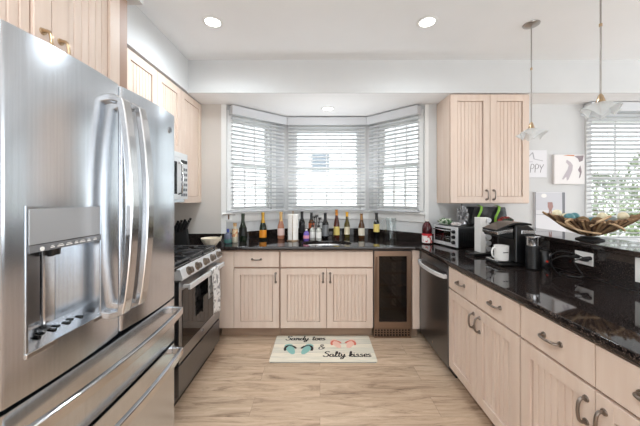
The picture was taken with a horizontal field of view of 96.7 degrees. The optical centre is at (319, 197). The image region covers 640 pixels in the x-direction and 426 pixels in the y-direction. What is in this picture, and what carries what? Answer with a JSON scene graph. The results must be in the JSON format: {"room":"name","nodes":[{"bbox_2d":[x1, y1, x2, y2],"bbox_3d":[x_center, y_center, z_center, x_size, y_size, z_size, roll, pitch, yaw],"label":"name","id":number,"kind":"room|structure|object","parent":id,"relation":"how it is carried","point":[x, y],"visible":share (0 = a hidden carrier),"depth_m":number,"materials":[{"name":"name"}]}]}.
{"room":"kitchen","nodes":[
{"label":"kitchen","id":0,"kind":"room"},
{"bbox_2d":[127,0,200,103],"bbox_3d":[-1.272,-1.175,1.340,0.677,0.313,3.480,0,0,0],"label":"wall","id":1,"kind":"structure","parent":0,"point":[144,38],"depth_m":2.18,"materials":[{"name":"paint"}]},
{"bbox_2d":[174,104,220,318],"bbox_3d":[-1.337,0.175,3.140,0.545,2.420,0.120,0,0,0],"label":"wall","id":2,"kind":"structure","parent":0,"point":[205,215],"depth_m":3.08,"materials":[{"name":"paint"}]},
{"bbox_2d":[221,104,226,233],"bbox_3d":[-1.038,-0.312,3.071,0.055,1.395,0.014,0,0,0],"label":"trim","id":3,"kind":"structure","parent":2,"relation":"attached to","point":[223,106],"depth_m":3.06,"materials":[{"name":"white"}]},
{"bbox_2d":[223,214,234,219],"bbox_3d":[-0.970,0.204,3.042,0.131,0.071,0.031,0,0,0],"label":"hook","id":4,"kind":"object","parent":2,"relation":"attached to","point":[226,216],"visible":1,"depth_m":3.04,"materials":[{"name":"white"}]},
{"bbox_2d":[227,106,283,232],"bbox_3d":[-0.801,0.175,3.395,0.812,2.420,0.120,0,0,-42],"label":"wall","id":5,"kind":"structure","parent":0,"point":[270,224],"depth_m":3.54,"materials":[{"name":"paint"}]},
{"bbox_2d":[227,110,275,210],"bbox_3d":[-0.821,-0.412,3.362,0.630,1.105,0.124,0,0,-42],"label":"window","id":6,"kind":"structure","parent":5,"relation":"in","point":[230,201],"depth_m":3.33,"materials":[{"name":"white"}]},
{"bbox_2d":[229,105,286,211],"bbox_3d":[-0.703,-0.423,3.320,0.706,1.153,0.088,0,0,-42],"label":"window blind","id":7,"kind":"object","parent":6,"relation":"attached to","point":[234,110],"visible":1,"depth_m":3.29,"materials":[{"name":"white"}]},
{"bbox_2d":[284,125,368,227],"bbox_3d":[0.083,0.175,3.680,1.082,2.420,0.120,0,0,0],"label":"wall","id":8,"kind":"structure","parent":0,"point":[354,223],"depth_m":3.62,"materials":[{"name":"paint"}]},
{"bbox_2d":[233,124,412,208],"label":"window","id":9,"kind":"structure","parent":8,"relation":"in","point":[289,176],"depth_m":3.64,"materials":[{"name":"white"}]},
{"bbox_2d":[287,117,365,209],"bbox_3d":[0.083,-0.423,3.559,0.974,1.153,0.088,0,0,0],"label":"window blind","id":10,"kind":"object","parent":9,"relation":"attached to","point":[291,121],"visible":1,"depth_m":3.55,"materials":[{"name":"white"}]},
{"bbox_2d":[222,210,425,214],"bbox_3d":[0.043,0.169,3.328,2.213,0.023,0.583,0,0,0],"label":"trim","id":11,"kind":"structure","parent":8,"relation":"attached to","point":[251,212],"depth_m":3.46,"materials":[{"name":"white"}]},
{"bbox_2d":[227,212,423,221],"bbox_3d":[0.043,0.223,3.342,2.215,0.084,0.554,0,0,0],"label":"trim","id":12,"kind":"structure","parent":8,"relation":"attached to","point":[306,215],"depth_m":3.47,"materials":[{"name":"white"}]},
{"bbox_2d":[174,327,493,425],"bbox_3d":[1.495,1.410,0.150,6.410,0.050,7.500,0,0,0],"label":"floor","id":13,"kind":"structure","parent":0,"point":[409,384],"depth_m":2.05,"materials":[{"name":"brown wood"}]},
{"bbox_2d":[0,19,182,425],"bbox_3d":[-1.115,0.476,1.083,0.891,1.807,0.819,0,0,0],"label":"refrigerator","id":14,"kind":"object","parent":13,"relation":"on","point":[88,312],"visible":1,"depth_m":0.92,"materials":[{"name":"silver metal"}]},
{"bbox_2d":[172,245,224,406],"bbox_3d":[-1.224,0.907,2.240,0.721,0.951,0.756,0,0,0],"label":"gas range","id":15,"kind":"object","parent":13,"relation":"on","point":[196,330],"visible":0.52,"depth_m":2.10,"materials":[{"name":"silver metal"}]},
{"bbox_2d":[174,249,212,267],"bbox_3d":[-1.275,0.477,2.240,0.620,0.014,0.752,0,0,0],"label":"cooktop","id":16,"kind":"object","parent":15,"relation":"in","point":[193,258],"depth_m":2.29,"materials":[{"name":"black metal"}]},
{"bbox_2d":[208,265,219,312],"bbox_3d":[-0.868,0.764,2.347,0.040,0.390,0.170,0,0,0],"label":"dish towel","id":17,"kind":"object","parent":15,"relation":"hanging from","point":[214,279],"visible":0.97,"depth_m":2.33,"materials":[{"name":"fabric"}]},
{"bbox_2d":[219,250,280,334],"bbox_3d":[-0.696,0.948,2.916,0.598,0.873,0.308,0,0,0],"label":"base cabinet","id":18,"kind":"object","parent":13,"relation":"on","point":[249,279],"visible":0.99,"depth_m":2.80,"materials":[{"name":"brown wood"}]},
{"bbox_2d":[269,336,376,362],"bbox_3d":[0.028,1.379,2.615,0.915,0.011,0.460,0,0,0],"label":"kitchen mat","id":19,"kind":"object","parent":13,"relation":"on","point":[286,349],"visible":1,"depth_m":2.56,"materials":[{"name":"beige fabric"}]},
{"bbox_2d":[284,344,294,353],"bbox_3d":[-0.268,1.375,2.591,0.083,0.001,0.186,0,0,-26],"label":"print","id":20,"kind":"object","parent":19,"relation":"on","point":[288,348],"depth_m":2.59,"materials":[{"name":"teal"}]},
{"bbox_2d":[301,344,312,353],"bbox_3d":[-0.114,1.375,2.591,0.108,0.001,0.177,0,0,0],"label":"print","id":21,"kind":"object","parent":19,"relation":"on","point":[305,348],"depth_m":2.59,"materials":[{"name":"teal"}]},
{"bbox_2d":[330,339,340,347],"bbox_3d":[0.147,1.375,2.686,0.097,0.001,0.159,0,0,0],"label":"print","id":22,"kind":"object","parent":19,"relation":"on","point":[334,343],"depth_m":2.69,"materials":[{"name":"pink"}]},
{"bbox_2d":[346,339,355,347],"bbox_3d":[0.290,1.375,2.684,0.075,0.001,0.167,0,0,18],"label":"print","id":23,"kind":"object","parent":19,"relation":"on","point":[350,343],"depth_m":2.69,"materials":[{"name":"pink"}]},
{"bbox_2d":[280,250,372,334],"bbox_3d":[0.067,0.948,3.111,0.919,0.873,0.698,0,0,0],"label":"base cabinet","id":24,"kind":"object","parent":13,"relation":"on","point":[323,292],"visible":0.98,"depth_m":2.81,"materials":[{"name":"brown wood"}]},
{"bbox_2d":[373,250,411,337],"bbox_3d":[0.719,0.949,3.084,0.376,0.868,0.632,0,0,0],"label":"wine cooler","id":25,"kind":"object","parent":13,"relation":"on","point":[392,269],"visible":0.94,"depth_m":2.81,"materials":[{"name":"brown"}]},
{"bbox_2d":[374,328,410,337],"bbox_3d":[0.719,1.336,2.821,0.368,0.094,0.018,0,0,0],"label":"vent","id":26,"kind":"object","parent":25,"relation":"attached to","point":[378,332],"depth_m":2.81,"materials":[{"name":"brown metal"}]},
{"bbox_2d":[411,250,419,334],"bbox_3d":[0.945,0.948,2.845,0.070,0.873,0.090,0,0,0],"label":"filler panel","id":27,"kind":"object","parent":13,"relation":"on","point":[415,254],"visible":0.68,"depth_m":2.80,"materials":[{"name":"brown wood"}]},
{"bbox_2d":[418,251,457,377],"bbox_3d":[1.238,0.950,2.486,0.647,0.866,0.608,0,0,0],"label":"dishwasher","id":28,"kind":"object","parent":13,"relation":"on","point":[434,274],"visible":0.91,"depth_m":2.42,"materials":[{"name":"silver metal"}]},
{"bbox_2d":[449,266,523,425],"bbox_3d":[1.266,0.948,1.790,0.638,0.873,0.774,0,0,0],"label":"base cabinet","id":29,"kind":"object","parent":13,"relation":"on","point":[485,337],"visible":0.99,"depth_m":1.69,"materials":[{"name":"brown wood"}]},
{"bbox_2d":[521,305,639,425],"bbox_3d":[1.266,0.948,1.019,0.638,0.873,0.760,0,0,0],"label":"base cabinet","id":30,"kind":"object","parent":13,"relation":"on","point":[568,378],"visible":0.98,"depth_m":1.12,"materials":[{"name":"brown wood"}]},
{"bbox_3d":[1.266,0.948,0.255,0.638,0.873,0.760,0,0,0],"label":"base cabinet","id":31,"kind":"object","parent":13,"relation":"on","visible":0},
{"bbox_2d":[174,235,639,365],"bbox_3d":[0.000,0.492,1.734,3.217,0.035,3.768,0,0,0],"label":"countertop","id":32,"kind":"structure","parent":31,"relation":"on","point":[606,314],"depth_m":1.51,"materials":[{"name":"stone"}]},
{"bbox_2d":[174,218,191,244],"bbox_3d":[-1.346,0.335,2.784,0.158,0.278,0.100,0,0,-14],"label":"knife block","id":33,"kind":"object","parent":32,"relation":"on","point":[181,235],"visible":0.93,"depth_m":2.74,"materials":[{"name":"black"}]},
{"bbox_2d":[201,236,221,245],"bbox_3d":[-1.068,0.423,2.800,0.204,0.102,0.182,0,0,0],"label":"bowl","id":34,"kind":"object","parent":32,"relation":"on","point":[205,240],"visible":0.88,"depth_m":2.75,"materials":[{"name":"beige ceramic"}]},
{"bbox_2d":[224,229,231,243],"bbox_3d":[-0.964,0.398,2.980,0.080,0.151,0.080,0,0,18],"label":"bottle","id":35,"kind":"object","parent":32,"relation":"on","point":[227,236],"visible":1,"depth_m":2.95,"materials":[{"name":"teal glass"}]},
{"bbox_2d":[232,223,237,242],"bbox_3d":[-0.908,0.371,3.040,0.061,0.206,0.061,0,0,18],"label":"bottle","id":36,"kind":"object","parent":32,"relation":"on","point":[234,230],"visible":1,"depth_m":3.02,"materials":[{"name":"beige"}]},
{"bbox_2d":[239,213,246,241],"bbox_3d":[-0.837,0.321,3.090,0.083,0.306,0.083,0,0,8],"label":"wine bottle","id":37,"kind":"object","parent":32,"relation":"on","point":[242,229],"visible":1,"depth_m":3.06,"materials":[{"name":"green glass"}]},
{"bbox_2d":[259,212,266,239],"bbox_3d":[-0.651,0.318,3.250,0.081,0.311,0.081,0,0,-7],"label":"wine bottle","id":38,"kind":"object","parent":32,"relation":"on","point":[262,230],"visible":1,"depth_m":3.23,"materials":[{"name":"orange glass"}]},
{"bbox_2d":[277,212,284,238],"bbox_3d":[-0.453,0.317,3.300,0.081,0.313,0.081,0,0,-37],"label":"wine bottle","id":39,"kind":"object","parent":32,"relation":"on","point":[280,230],"visible":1,"depth_m":3.27,"materials":[{"name":"pink glass"}]},
{"bbox_2d":[287,211,298,240],"bbox_3d":[-0.301,0.309,3.170,0.136,0.330,0.136,0,0,0],"label":"paper towel holder","id":40,"kind":"object","parent":32,"relation":"on","point":[292,218],"visible":1,"depth_m":3.12,"materials":[{"name":"paper"}]},
{"bbox_2d":[299,211,304,238],"bbox_3d":[-0.211,0.316,3.340,0.072,0.316,0.072,0,0,-28],"label":"wine bottle","id":41,"kind":"object","parent":32,"relation":"on","point":[301,222],"visible":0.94,"depth_m":3.31,"materials":[{"name":"black glass"}]},
{"bbox_2d":[303,229,308,240],"bbox_3d":[-0.152,0.408,3.160,0.066,0.132,0.041,0,0,0],"label":"dish soap bottle","id":42,"kind":"object","parent":32,"relation":"on","point":[306,233],"visible":1,"depth_m":3.15,"materials":[{"name":"purple"}]},
{"bbox_2d":[309,212,313,237],"bbox_3d":[-0.102,0.323,3.420,0.072,0.301,0.072,0,0,-35],"label":"wine bottle","id":43,"kind":"object","parent":32,"relation":"on","point":[311,213],"visible":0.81,"depth_m":3.40,"materials":[{"name":"brown glass"}]},
{"bbox_2d":[310,221,315,239],"bbox_3d":[-0.076,0.368,3.196,0.079,0.212,0.063,0,0,29],"label":"soap dispenser","id":44,"kind":"object","parent":32,"relation":"on","point":[312,230],"visible":1,"depth_m":3.18,"materials":[{"name":"white"}]},
{"bbox_2d":[310,227,314,239],"bbox_3d":[-0.083,0.399,3.200,0.062,0.150,0.062,0,0,29],"label":"bottle","id":45,"kind":"object","parent":44,"relation":"on","point":[312,231],"depth_m":3.17,"materials":[{"name":"white"}]},
{"bbox_2d":[313,214,320,231],"bbox_3d":[-0.032,0.330,3.286,0.111,0.287,0.083,0,0,0],"label":"faucet","id":46,"kind":"object","parent":32,"relation":"on","point":[315,214],"visible":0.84,"depth_m":3.29,"materials":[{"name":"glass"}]},
{"bbox_2d":[316,221,322,240],"bbox_3d":[-0.007,0.368,3.173,0.079,0.212,0.063,0,0,-23],"label":"soap dispenser","id":47,"kind":"object","parent":32,"relation":"on","point":[318,230],"visible":1,"depth_m":3.15,"materials":[{"name":"white"}]},
{"bbox_2d":[316,227,320,240],"bbox_3d":[-0.015,0.399,3.170,0.062,0.150,0.062,0,0,-23],"label":"bottle","id":48,"kind":"object","parent":47,"relation":"on","point":[318,231],"depth_m":3.14,"materials":[{"name":"white"}]},
{"bbox_2d":[322,213,328,239],"bbox_3d":[0.060,0.321,3.220,0.076,0.306,0.076,0,0,-23],"label":"wine bottle","id":49,"kind":"object","parent":32,"relation":"on","point":[325,226],"visible":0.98,"depth_m":3.19,"materials":[{"name":"black glass"}]},
{"bbox_2d":[308,244,344,245],"bbox_3d":[0.075,0.601,3.000,0.541,0.180,0.350,0,0,0],"label":"sink","id":50,"kind":"object","parent":32,"relation":"in","point":[308,244],"visible":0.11,"depth_m":3.16,"materials":[{"name":"silver metal"}]},
{"bbox_2d":[334,210,339,237],"bbox_3d":[0.198,0.306,3.400,0.072,0.336,0.072,0,0,-4],"label":"wine bottle","id":51,"kind":"object","parent":32,"relation":"on","point":[336,221],"visible":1,"depth_m":3.38,"materials":[{"name":"red glass"}]},
{"bbox_2d":[344,212,349,237],"bbox_3d":[0.326,0.321,3.430,0.068,0.306,0.068,0,0,-18],"label":"wine bottle","id":52,"kind":"object","parent":32,"relation":"on","point":[346,225],"visible":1,"depth_m":3.41,"materials":[{"name":"green glass"}]},
{"bbox_2d":[358,213,364,238],"bbox_3d":[0.490,0.328,3.360,0.076,0.291,0.076,0,0,1],"label":"wine bottle","id":53,"kind":"object","parent":32,"relation":"on","point":[361,228],"visible":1,"depth_m":3.33,"materials":[{"name":"brown glass"}]},
{"bbox_2d":[373,213,379,237],"bbox_3d":[0.675,0.326,3.400,0.072,0.296,0.072,0,0,9],"label":"wine bottle","id":54,"kind":"object","parent":32,"relation":"on","point":[376,225],"visible":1,"depth_m":3.38,"materials":[{"name":"black glass"}]},
{"bbox_2d":[422,219,431,243],"bbox_3d":[1.113,0.348,2.960,0.102,0.252,0.102,0,0,-11],"label":"juice bottle","id":55,"kind":"object","parent":32,"relation":"on","point":[426,227],"visible":1,"depth_m":2.92,"materials":[{"name":"red"}]},
{"bbox_2d":[433,224,473,248],"bbox_3d":[1.359,0.374,2.834,0.331,0.200,0.342,0,0,-15],"label":"toaster oven","id":56,"kind":"object","parent":32,"relation":"on","point":[449,235],"visible":0.83,"depth_m":2.68,"materials":[{"name":"silver metal"}]},
{"bbox_2d":[437,218,452,224],"bbox_3d":[1.292,0.238,2.928,0.146,0.066,0.152,0,0,0],"label":"snack bag","id":57,"kind":"object","parent":56,"relation":"on","point":[444,221],"visible":0.99,"depth_m":2.90,"materials":[{"name":"plastic"}]},
{"bbox_2d":[450,222,460,225],"bbox_3d":[1.327,0.252,2.771,0.106,0.039,0.097,0,0,-33],"label":"plastic wrap","id":58,"kind":"object","parent":56,"relation":"on","point":[452,223],"visible":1,"depth_m":2.75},
{"bbox_2d":[457,204,468,224],"bbox_3d":[1.439,0.164,2.872,0.113,0.213,0.124,0,0,0],"label":"bag","id":59,"kind":"object","parent":56,"relation":"on","point":[462,215],"visible":0.99,"depth_m":2.84,"materials":[{"name":"metal"}]},
{"bbox_2d":[462,232,473,240],"bbox_3d":[1.427,0.364,2.676,0.220,0.080,0.002,0,0,-15],"label":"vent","id":60,"kind":"object","parent":56,"relation":"attached to","point":[469,232],"depth_m":2.66,"materials":[{"name":"metal"}]},
{"bbox_2d":[465,217,493,256],"bbox_3d":[1.343,0.318,2.370,0.195,0.312,0.150,0,0,0],"label":"paper towel holder","id":61,"kind":"object","parent":32,"relation":"on","point":[482,243],"visible":0.8,"depth_m":2.33,"materials":[{"name":"paper"}]},
{"bbox_2d":[482,221,534,265],"bbox_3d":[1.356,0.322,2.059,0.263,0.304,0.202,0,0,0],"label":"coffee maker","id":62,"kind":"object","parent":32,"relation":"on","point":[511,233],"visible":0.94,"depth_m":1.97,"materials":[{"name":"black plastic"}]},
{"bbox_2d":[486,257,509,261],"bbox_3d":[1.285,0.444,2.060,0.095,0.013,0.140,0,0,0],"label":"drip tray","id":63,"kind":"object","parent":62,"relation":"on","point":[490,259],"depth_m":2.05,"materials":[{"name":"silver metal"}]},
{"bbox_2d":[491,244,508,260],"bbox_3d":[1.265,0.384,2.004,0.115,0.104,0.094,0,0,24],"label":"coffee mug","id":64,"kind":"object","parent":62,"relation":"on","point":[501,252],"visible":1,"depth_m":1.97,"materials":[{"name":"white ceramic"}]},
{"bbox_2d":[525,236,540,269],"bbox_3d":[1.420,0.365,1.900,0.086,0.218,0.086,0,0,0],"label":"tumbler","id":65,"kind":"object","parent":32,"relation":"on","point":[532,243],"visible":1,"depth_m":1.87,"materials":[{"name":"black plastic"}]},
{"bbox_2d":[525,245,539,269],"bbox_3d":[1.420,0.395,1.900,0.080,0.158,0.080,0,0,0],"label":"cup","id":66,"kind":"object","parent":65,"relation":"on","point":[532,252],"depth_m":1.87,"materials":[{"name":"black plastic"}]},
{"bbox_2d":[540,249,551,267],"bbox_3d":[1.545,0.415,1.966,0.098,0.118,0.105,0,0,0],"label":"milk frother","id":67,"kind":"object","parent":32,"relation":"on","point":[545,254],"visible":0.59,"depth_m":1.93,"materials":[{"name":"black plastic"}]},
{"bbox_2d":[544,255,579,271],"bbox_3d":[1.534,0.411,1.806,0.164,0.121,0.070,0,0,20],"label":"power cord","id":68,"kind":"object","parent":32,"relation":"on","point":[572,256],"visible":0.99,"depth_m":1.80,"materials":[{"name":"black plastic"}]},
{"bbox_2d":[549,251,591,275],"bbox_3d":[1.529,0.403,1.769,0.143,0.136,0.194,0,0,0],"label":"power cord","id":69,"kind":"object","parent":32,"relation":"on","point":[587,257],"visible":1,"depth_m":1.75,"materials":[{"name":"black plastic"}]},
{"bbox_2d":[559,258,588,277],"bbox_3d":[1.537,0.415,1.745,0.103,0.115,0.154,0,0,-17],"label":"power cord","id":70,"kind":"object","parent":32,"relation":"on","point":[580,259],"visible":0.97,"depth_m":1.71,"materials":[{"name":"black plastic"}]},
{"bbox_2d":[136,0,639,59],"bbox_3d":[1.495,-1.382,-0.421,6.410,0.100,6.357,0,0,0],"label":"ceiling","id":71,"kind":"structure","parent":0,"point":[251,29],"depth_m":2.22,"materials":[{"name":"paint"}]},
{"bbox_2d":[202,15,223,27],"bbox_3d":[-0.810,-1.329,2.150,0.156,0.005,0.156,0,0,0],"label":"recessed light","id":72,"kind":"object","parent":71,"relation":"in","point":[208,20],"visible":1,"depth_m":2.14,"materials":[{"name":"white"}]},
{"bbox_2d":[416,15,437,27],"bbox_3d":[0.810,-1.329,2.150,0.156,0.005,0.156,0,0,0],"label":"recessed light","id":73,"kind":"object","parent":71,"relation":"in","point":[431,20],"visible":1,"depth_m":2.14,"materials":[{"name":"white"}]},
{"bbox_2d":[515,20,548,140],"bbox_3d":[1.620,-0.887,2.180,0.174,0.887,0.174,0,0,21],"label":"pendant light","id":74,"kind":"object","parent":71,"relation":"hanging from","point":[531,133],"visible":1,"depth_m":2.17,"materials":[{"name":"glass"}]},
{"bbox_2d":[580,0,622,118],"bbox_3d":[1.620,-0.897,1.642,0.174,0.867,0.174,0,0,45],"label":"pendant light","id":75,"kind":"object","parent":71,"relation":"hanging from","point":[601,108],"visible":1,"depth_m":1.63,"materials":[{"name":"glass"}]},
{"bbox_2d":[369,105,423,257],"bbox_3d":[0.930,0.175,3.392,0.120,2.420,0.754,0,0,-44],"label":"wall","id":76,"kind":"structure","parent":0,"point":[406,226],"depth_m":3.42,"materials":[{"name":"paint"}]},
{"bbox_2d":[373,109,423,210],"bbox_3d":[0.938,-0.412,3.367,0.124,1.105,0.650,0,0,-44],"label":"window","id":77,"kind":"structure","parent":76,"relation":"in","point":[420,185],"depth_m":3.33,"materials":[{"name":"white"}]},
{"bbox_2d":[366,105,420,211],"bbox_3d":[0.840,-0.423,3.311,0.088,1.153,0.671,0,0,-44],"label":"window blind","id":78,"kind":"object","parent":77,"relation":"attached to","point":[414,110],"visible":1,"depth_m":3.27,"materials":[{"name":"white"}]},
{"bbox_2d":[188,60,639,92],"bbox_3d":[1.715,-1.173,2.751,5.970,0.317,0.012,0,0,0],"label":"wall header","id":79,"kind":"structure","parent":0,"point":[204,76],"depth_m":2.75,"materials":[{"name":"paint"}]},
{"bbox_2d":[188,93,639,123],"bbox_3d":[1.710,-1.065,3.329,5.980,0.100,1.143,0,0,0],"label":"ceiling","id":80,"kind":"structure","parent":0,"point":[281,104],"depth_m":2.93,"materials":[{"name":"paint"}]},
{"bbox_2d":[321,106,334,110],"bbox_3d":[0.090,-1.012,3.220,0.156,0.005,0.156,0,0,0],"label":"recessed light","id":81,"kind":"object","parent":80,"relation":"in","point":[326,108],"visible":1,"depth_m":3.21,"materials":[{"name":"white"}]},
{"bbox_2d":[429,104,584,233],"bbox_3d":[2.925,0.175,3.140,3.550,2.420,0.120,0,0,0],"label":"wall","id":82,"kind":"structure","parent":0,"point":[565,124],"depth_m":3.08,"materials":[{"name":"paint"}]},
{"bbox_2d":[189,228,433,241],"bbox_3d":[-0.053,0.429,3.256,3.243,0.089,0.822,0,0,-7],"label":"backsplash","id":83,"kind":"structure","parent":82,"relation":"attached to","point":[413,236],"depth_m":3.31,"materials":[{"name":"stone"}]},
{"bbox_2d":[424,104,428,221],"bbox_3d":[1.150,-0.312,3.071,0.040,1.395,0.014,0,0,0],"label":"trim","id":84,"kind":"structure","parent":82,"relation":"attached to","point":[426,106],"depth_m":3.06,"materials":[{"name":"white"}]},
{"bbox_2d":[437,94,528,202],"bbox_3d":[1.645,-0.478,2.894,0.765,1.063,0.363,0,0,0],"label":"upper cabinet","id":85,"kind":"object","parent":82,"relation":"attached to","point":[480,157],"visible":1,"depth_m":2.76,"materials":[{"name":"brown wood"}]},
{"bbox_2d":[529,150,546,177],"bbox_3d":[2.272,-0.367,3.071,0.345,0.295,0.013,0,0,0],"label":"sign","id":86,"kind":"object","parent":82,"relation":"attached to","point":[537,158],"visible":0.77,"depth_m":3.07,"materials":[{"name":"white"}]},
{"bbox_2d":[534,192,565,231],"bbox_3d":[2.475,0.183,3.066,0.330,0.493,0.025,0,0,0],"label":"beach canvas","id":87,"kind":"object","parent":82,"relation":"attached to","point":[547,202],"visible":0.62,"depth_m":3.06,"materials":[{"name":"white"}]},
{"bbox_2d":[536,193,561,209],"bbox_3d":[2.475,0.037,3.055,0.318,0.185,0.001,0,0,0],"label":"print","id":88,"kind":"object","parent":87,"relation":"attached to","point":[544,201],"depth_m":3.06,"materials":[{"name":"grey"}]},
{"bbox_2d":[548,202,552,212],"bbox_3d":[2.474,0.110,3.053,0.058,0.130,0.001,0,0,0],"label":"print","id":89,"kind":"object","parent":87,"relation":"attached to","point":[550,204],"depth_m":3.05,"materials":[{"name":"pink"}]},
{"bbox_2d":[562,192,564,213],"bbox_3d":[2.616,0.135,3.054,0.032,0.390,0.001,0,0,0],"label":"print","id":90,"kind":"object","parent":87,"relation":"attached to","point":[563,193],"depth_m":3.05,"materials":[{"name":"grey"}]},
{"bbox_2d":[552,155,584,183],"bbox_3d":[2.672,-0.307,3.062,0.325,0.315,0.033,0,0,0],"label":"canvas","id":91,"kind":"object","parent":82,"relation":"attached to","point":[566,169],"visible":1,"depth_m":3.05,"materials":[{"name":"white"}]},
{"bbox_2d":[562,160,572,179],"bbox_3d":[2.650,-0.297,3.045,0.115,0.225,0.001,0,0,0],"label":"print","id":92,"kind":"object","parent":91,"relation":"attached to","point":[567,165],"depth_m":3.05,"materials":[{"name":"grey"}]},
{"bbox_2d":[575,156,582,161],"bbox_3d":[2.772,-0.420,3.045,0.100,0.070,0.001,0,0,0],"label":"print","id":93,"kind":"object","parent":91,"relation":"attached to","point":[577,158],"depth_m":3.04,"materials":[{"name":"grey"}]},
{"bbox_2d":[585,113,639,238],"bbox_3d":[3.440,-0.245,3.128,1.140,1.420,0.124,0,0,0],"label":"window","id":94,"kind":"structure","parent":82,"relation":"in","point":[587,180],"depth_m":3.07,"materials":[{"name":"white"}]},
{"bbox_2d":[584,102,639,240],"bbox_3d":[3.440,-0.275,3.019,1.196,1.460,0.088,0,0,0],"label":"window blind","id":95,"kind":"object","parent":94,"relation":"attached to","point":[627,107],"visible":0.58,"depth_m":3.02,"materials":[{"name":"white"}]},
{"bbox_3d":[1.706,0.842,1.464,0.148,1.085,3.228,0,0,0],"label":"wall","id":96,"kind":"structure","parent":0,"visible":0},
{"bbox_2d":[467,224,639,257],"bbox_3d":[1.770,0.284,1.449,0.360,0.030,3.258,0,0,0],"label":"granite ledge","id":97,"kind":"object","parent":96,"relation":"on","point":[623,247],"visible":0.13,"depth_m":1.75,"materials":[{"name":"stone"}]},
{"bbox_2d":[467,205,506,224],"bbox_3d":[1.692,0.168,2.898,0.365,0.198,0.163,0,0,0],"label":"tote bag","id":98,"kind":"object","parent":97,"relation":"on","point":[495,212],"visible":0.69,"depth_m":2.84,"materials":[{"name":"black"}]},
{"bbox_2d":[496,216,513,220],"bbox_3d":[1.801,0.220,2.761,0.170,0.091,0.083,0,0,0],"label":"pouch","id":99,"kind":"object","parent":97,"relation":"on","point":[505,218],"visible":0.49,"depth_m":2.74,"materials":[{"name":"plastic"}]},
{"bbox_2d":[542,211,639,240],"bbox_3d":[1.732,0.177,1.824,0.493,0.180,0.297,0,0,34],"label":"bowl","id":100,"kind":"object","parent":97,"relation":"on","point":[590,229],"visible":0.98,"depth_m":1.75,"materials":[{"name":"brown plant"}]},
{"bbox_2d":[552,210,561,215],"bbox_3d":[1.590,0.105,1.909,0.054,0.054,0.054,0,0,0],"label":"decorative ball","id":101,"kind":"object","parent":100,"relation":"in","point":[555,212],"visible":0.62,"depth_m":1.89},
{"bbox_2d":[563,213,575,218],"bbox_3d":[1.614,0.129,1.842,0.062,0.062,0.062,0,0,0],"label":"decorative ball","id":102,"kind":"object","parent":100,"relation":"in","point":[568,215],"visible":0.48,"depth_m":1.82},
{"bbox_2d":[597,212,607,217],"bbox_3d":[1.786,0.118,1.798,0.054,0.054,0.054,0,0,0],"label":"decorative ball","id":103,"kind":"object","parent":100,"relation":"in","point":[602,215],"visible":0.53,"depth_m":1.78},
{"bbox_2d":[605,216,617,220],"bbox_3d":[1.789,0.143,1.746,0.062,0.062,0.062,0,0,0],"label":"decorative ball","id":104,"kind":"object","parent":100,"relation":"in","point":[612,217],"visible":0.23,"depth_m":1.73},
{"bbox_2d":[617,212,629,219],"bbox_3d":[1.871,0.114,1.755,0.054,0.054,0.054,0,0,0],"label":"decorative ball","id":105,"kind":"object","parent":100,"relation":"in","point":[622,215],"visible":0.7,"depth_m":1.74,"materials":[{"name":"beige"}]},
{"bbox_2d":[489,235,639,291],"bbox_3d":[1.621,0.387,1.454,0.021,0.174,3.209,0,0,0],"label":"granite riser","id":106,"kind":"object","parent":96,"relation":"attached to","point":[612,268],"visible":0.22,"depth_m":1.64,"materials":[{"name":"stone"}]},
{"bbox_2d":[575,250,593,266],"bbox_3d":[1.605,0.365,1.731,0.008,0.077,0.118,0,0,0],"label":"wall outlet","id":107,"kind":"object","parent":106,"relation":"attached to","point":[581,253],"visible":0.73,"depth_m":1.72,"materials":[{"name":"white plastic"}]},
{"bbox_2d":[635,257,639,282],"bbox_3d":[1.605,0.362,1.409,0.008,0.125,0.078,0,0,0],"label":"wall outlet","id":108,"kind":"object","parent":106,"relation":"attached to","point":[637,260],"visible":1,"depth_m":1.44,"materials":[{"name":"white plastic"}]},
{"label":"outside","id":109,"kind":"structure","parent":0,"visible":0},
{"bbox_3d":[2.000,1.810,12.975,28.000,0.050,18.050,0,0,0],"label":"ground","id":110,"kind":"structure","parent":109,"visible":0},
{"bbox_2d":[592,172,639,235],"bbox_3d":[6.122,0.595,6.225,1.990,2.384,1.952,0,0,0],"label":"bush","id":111,"kind":"object","parent":110,"relation":"on","point":[594,201],"visible":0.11,"depth_m":5.95,"materials":[{"name":"green plant"}]},
{"bbox_2d":[597,151,639,235],"bbox_3d":[8.301,0.205,6.835,2.184,3.164,2.139,0,0,0],"label":"bush","id":112,"kind":"object","parent":110,"relation":"on","point":[636,151],"visible":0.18,"depth_m":7.22,"materials":[{"name":"green plant"}]},
{"bbox_3d":[-1.660,0.026,-0.200,0.100,2.717,6.800,0,0,0],"label":"wall","id":113,"kind":"structure","parent":0,"visible":0},
{"bbox_2d":[0,0,126,88],"bbox_3d":[-1.269,-0.739,1.031,0.673,0.548,0.862,0,0,0],"label":"upper cabinet","id":114,"kind":"object","parent":113,"relation":"attached to","point":[93,32],"visible":0.37,"depth_m":1.17,"materials":[{"name":"brown wood"}]},
{"bbox_2d":[127,48,180,152],"bbox_3d":[-1.424,-0.707,2.240,0.363,0.613,0.758,0,0,0],"label":"upper cabinet","id":115,"kind":"object","parent":113,"relation":"attached to","point":[143,79],"visible":0.37,"depth_m":2.21,"materials":[{"name":"brown wood"}]},
{"bbox_2d":[174,151,187,202],"bbox_3d":[-1.386,-0.178,2.240,0.439,0.437,0.750,0,0,0],"label":"microwave","id":116,"kind":"object","parent":115,"relation":"attached to","point":[180,159],"visible":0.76,"depth_m":2.46,"materials":[{"name":"silver metal"}]},
{"bbox_2d":[180,90,200,202],"bbox_3d":[-1.424,-0.481,2.848,0.363,1.063,0.450,0,0,0],"label":"upper cabinet","id":117,"kind":"object","parent":113,"relation":"attached to","point":[190,108],"visible":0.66,"depth_m":2.88,"materials":[{"name":"brown wood"}]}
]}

